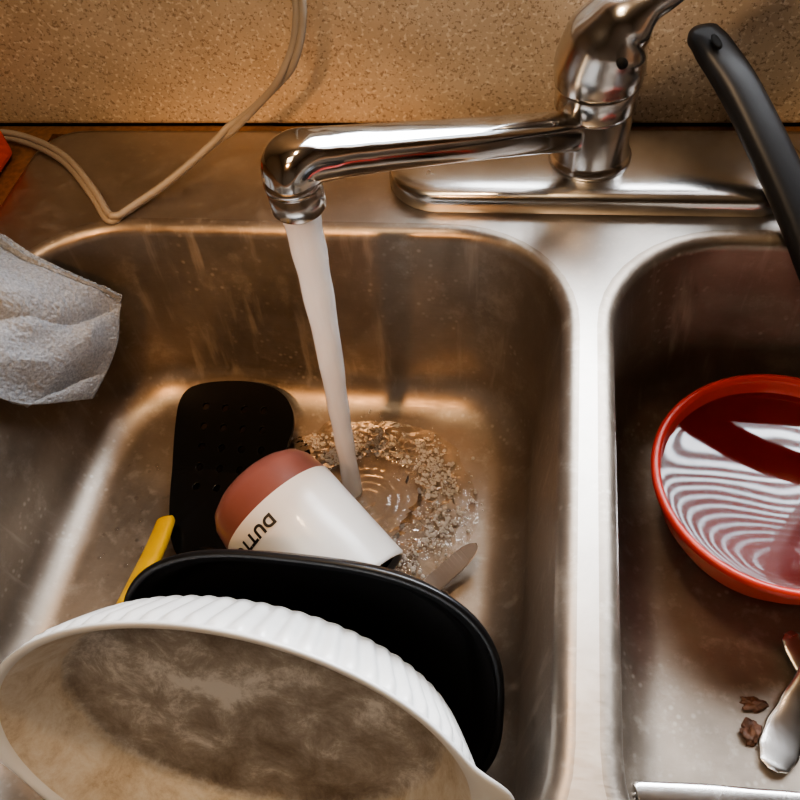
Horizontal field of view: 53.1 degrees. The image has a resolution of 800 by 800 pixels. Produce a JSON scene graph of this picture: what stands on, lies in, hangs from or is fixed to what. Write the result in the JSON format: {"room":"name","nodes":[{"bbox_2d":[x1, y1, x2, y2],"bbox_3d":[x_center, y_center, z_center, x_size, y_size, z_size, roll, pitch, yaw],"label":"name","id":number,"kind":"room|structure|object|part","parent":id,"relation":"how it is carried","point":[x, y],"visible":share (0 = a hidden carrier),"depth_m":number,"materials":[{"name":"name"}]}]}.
{"room":"kitchen","nodes":[
{"label":"kitchen","id":0,"kind":"room"},
{"bbox_2d":[0,123,799,125],"bbox_3d":[0.138,-0.436,0.390,3.300,2.400,0.100,3,54,9],"label":"wall","id":1,"kind":"structure","parent":0,"point":[1,124],"depth_m":0.66,"materials":[{"name":"paint"}]},
{"bbox_2d":[0,0,799,122],"bbox_3d":[0.153,-0.244,0.548,3.300,0.115,0.018,3,54,9],"label":"backsplash","id":2,"kind":"structure","parent":1,"relation":"attached to","point":[62,61],"depth_m":0.58,"materials":[{"name":"stone"}]},
{"bbox_3d":[0.047,1.529,0.500,3.300,0.100,2.945,3,54,9],"label":"floor","id":3,"kind":"structure","parent":0,"visible":0},
{"bbox_3d":[0.158,0.329,0.778,3.300,0.864,0.578,3,54,9],"label":"base cabinet","id":4,"kind":"object","parent":3,"relation":"on","visible":0},
{"bbox_2d":[0,126,799,205],"bbox_3d":[0.117,0.051,0.427,3.300,0.034,0.606,3,54,9],"label":"countertop","id":5,"kind":"structure","parent":4,"relation":"on","point":[21,156],"depth_m":0.64,"materials":[{"name":"brown laminate"}]},
{"bbox_2d":[0,131,11,171],"bbox_3d":[-0.354,-0.184,0.619,0.086,0.028,0.058,3,54,9],"label":"sponge","id":6,"kind":"object","parent":5,"relation":"on","point":[5,150],"visible":1,"depth_m":0.62,"materials":[{"name":"orange plastic"}]},
{"bbox_2d":[0,0,306,224],"bbox_3d":[-0.239,-0.257,0.490,0.346,0.301,0.102,3,54,9],"label":"cord","id":7,"kind":"object","parent":5,"relation":"on","point":[299,19],"visible":1,"depth_m":0.58,"materials":[{"name":"grey plastic"}]},
{"bbox_2d":[0,131,799,799],"bbox_3d":[0.104,0.075,0.503,0.857,0.183,0.550,3,54,9],"label":"sink","id":8,"kind":"object","parent":5,"relation":"in","point":[552,352],"visible":0.66,"depth_m":0.57,"materials":[{"name":"silver metal"}]},
{"bbox_2d":[0,233,121,407],"bbox_3d":[-0.297,-0.053,0.568,0.170,0.131,0.140,3,54,9],"label":"dish towel","id":9,"kind":"object","parent":8,"relation":"on","point":[59,328],"visible":1,"depth_m":0.55,"materials":[{"name":"white fabric"}]},
{"bbox_2d":[116,515,174,603],"bbox_3d":[-0.175,0.111,0.553,0.017,0.049,0.093,-5,53,3],"label":"yellow-handled peeler","id":10,"kind":"object","parent":8,"relation":"in","point":[154,550],"visible":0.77,"depth_m":0.56,"materials":[{"name":"plastic"}]},
{"bbox_2d":[169,381,294,553],"bbox_3d":[-0.147,0.095,0.594,0.100,0.018,0.264,3,54,9],"label":"slotted spatula","id":11,"kind":"object","parent":8,"relation":"in","point":[193,511],"visible":0.76,"depth_m":0.64,"materials":[{"name":"black plastic"}]},
{"bbox_3d":[-0.135,0.155,0.550,0.018,0.013,0.120,-10,53,0],"label":"handle","id":12,"kind":"part","parent":11,"relation":"part of","materials":[{"name":"black plastic"}]},
{"bbox_2d":[0,595,514,799],"bbox_3d":[-0.092,0.183,0.432,0.311,0.174,0.120,5,54,10],"label":"casserole dish","id":13,"kind":"object","parent":8,"relation":"in","point":[174,697],"visible":1,"depth_m":0.46,"materials":[{"name":"white ceramic"}]},
{"bbox_2d":[0,218,579,799],"bbox_3d":[-0.098,0.094,0.513,0.401,0.183,0.411,3,54,9],"label":"basin","id":14,"kind":"object","parent":8,"relation":"in","point":[464,332],"depth_m":0.59,"materials":[{"name":"silver metal"}]},
{"bbox_2d":[215,449,402,569],"bbox_3d":[-0.064,0.095,0.538,0.089,0.104,0.122,-40,59,-21],"label":"coffee mug","id":15,"kind":"object","parent":8,"relation":"in","point":[287,500],"visible":0.7,"depth_m":0.51,"materials":[{"name":"ceramic"}]},
{"bbox_2d":[138,214,482,577],"bbox_3d":[-0.094,0.040,0.477,0.337,0.274,0.337,3,54,9],"label":"water","id":16,"kind":"object","parent":8,"relation":"in","point":[307,241],"visible":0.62,"depth_m":0.56,"materials":[{"name":"liquid"}]},
{"bbox_2d":[124,549,504,772],"bbox_3d":[-0.052,0.156,0.458,0.224,0.153,0.096,6,54,11],"label":"plate","id":17,"kind":"object","parent":8,"relation":"in","point":[431,631],"visible":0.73,"depth_m":0.45,"materials":[{"name":"black plastic"}]},
{"bbox_2d":[423,543,477,589],"bbox_3d":[0.003,0.144,0.548,0.132,0.033,0.015,-34,57,-17],"label":"table knife","id":18,"kind":"object","parent":8,"relation":"in","point":[450,568],"visible":0.38,"depth_m":0.55,"materials":[{"name":"metal"}]},
{"bbox_2d":[597,229,799,799],"bbox_3d":[0.301,0.116,0.449,0.389,0.183,0.411,3,54,9],"label":"basin","id":19,"kind":"object","parent":8,"relation":"in","point":[680,312],"depth_m":0.52,"materials":[{"name":"silver metal"}]},
{"bbox_2d":[632,780,799,799],"bbox_3d":[0.194,0.229,0.462,0.119,0.004,0.013,0,53,7],"label":"spreader","id":20,"kind":"object","parent":8,"relation":"in","point":[644,790],"visible":1,"depth_m":0.46,"materials":[{"name":"metal"}]},
{"bbox_2d":[651,374,799,604],"bbox_3d":[0.248,0.071,0.536,0.165,0.079,0.165,3,54,9],"label":"bowl","id":21,"kind":"object","parent":8,"relation":"in","point":[725,458],"visible":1,"depth_m":0.56,"materials":[{"name":"plastic"}]},
{"bbox_2d":[687,23,799,281],"bbox_3d":[0.337,0.012,0.454,0.179,0.251,0.509,-14,53,-4],"label":"frying pan","id":22,"kind":"object","parent":8,"relation":"in","point":[763,136],"visible":1,"depth_m":0.49,"materials":[{"name":"black plastic"}]},
{"bbox_2d":[739,717,761,746],"bbox_3d":[0.213,0.202,0.487,0.012,0.010,0.016,28,61,25],"label":"scrap","id":23,"kind":"object","parent":8,"relation":"in","point":[751,730],"visible":1,"depth_m":0.49,"materials":[{"name":"brown food"}]},
{"bbox_2d":[739,696,768,712],"bbox_3d":[0.220,0.189,0.498,0.018,0.008,0.010,3,54,9],"label":"scrap","id":24,"kind":"object","parent":8,"relation":"in","point":[753,703],"visible":1,"depth_m":0.50,"materials":[{"name":"brown food"}]},
{"bbox_2d":[759,665,799,773],"bbox_3d":[0.254,0.170,0.497,0.023,0.017,0.129,25,60,23],"label":"spoon","id":25,"kind":"object","parent":8,"relation":"in","point":[779,742],"visible":1,"depth_m":0.48,"materials":[{"name":"metal"}]},
{"bbox_2d":[782,630,799,671],"bbox_3d":[0.263,0.208,0.470,0.019,0.006,0.150,-10,53,-1],"label":"fork","id":26,"kind":"object","parent":8,"relation":"in","point":[791,640],"visible":1,"depth_m":0.51,"materials":[{"name":"metal"}]},
{"bbox_2d":[260,0,799,224],"bbox_3d":[0.080,-0.185,0.487,0.351,0.156,0.170,-18,53,-7],"label":"kitchen faucet","id":27,"kind":"object","parent":5,"relation":"on","point":[584,156],"visible":0.98,"depth_m":0.49,"materials":[{"name":"silver metal"}]},
{"bbox_3d":[0.030,-0.142,0.452,0.230,0.112,0.028,-35,57,-18],"label":"spout arm","id":28,"kind":"part","parent":27,"relation":"part of","materials":[{"name":"silver metal"}]},
{"bbox_3d":[0.130,-0.159,0.549,0.279,0.017,0.077,3,54,9],"label":"deck plate","id":29,"kind":"part","parent":27,"relation":"part of","materials":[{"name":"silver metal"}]},
{"bbox_3d":[0.155,-0.225,0.462,0.128,0.082,0.056,-1,53,6],"label":"lever handle","id":30,"kind":"part","parent":27,"relation":"part of","materials":[{"name":"silver metal"}]}
]}

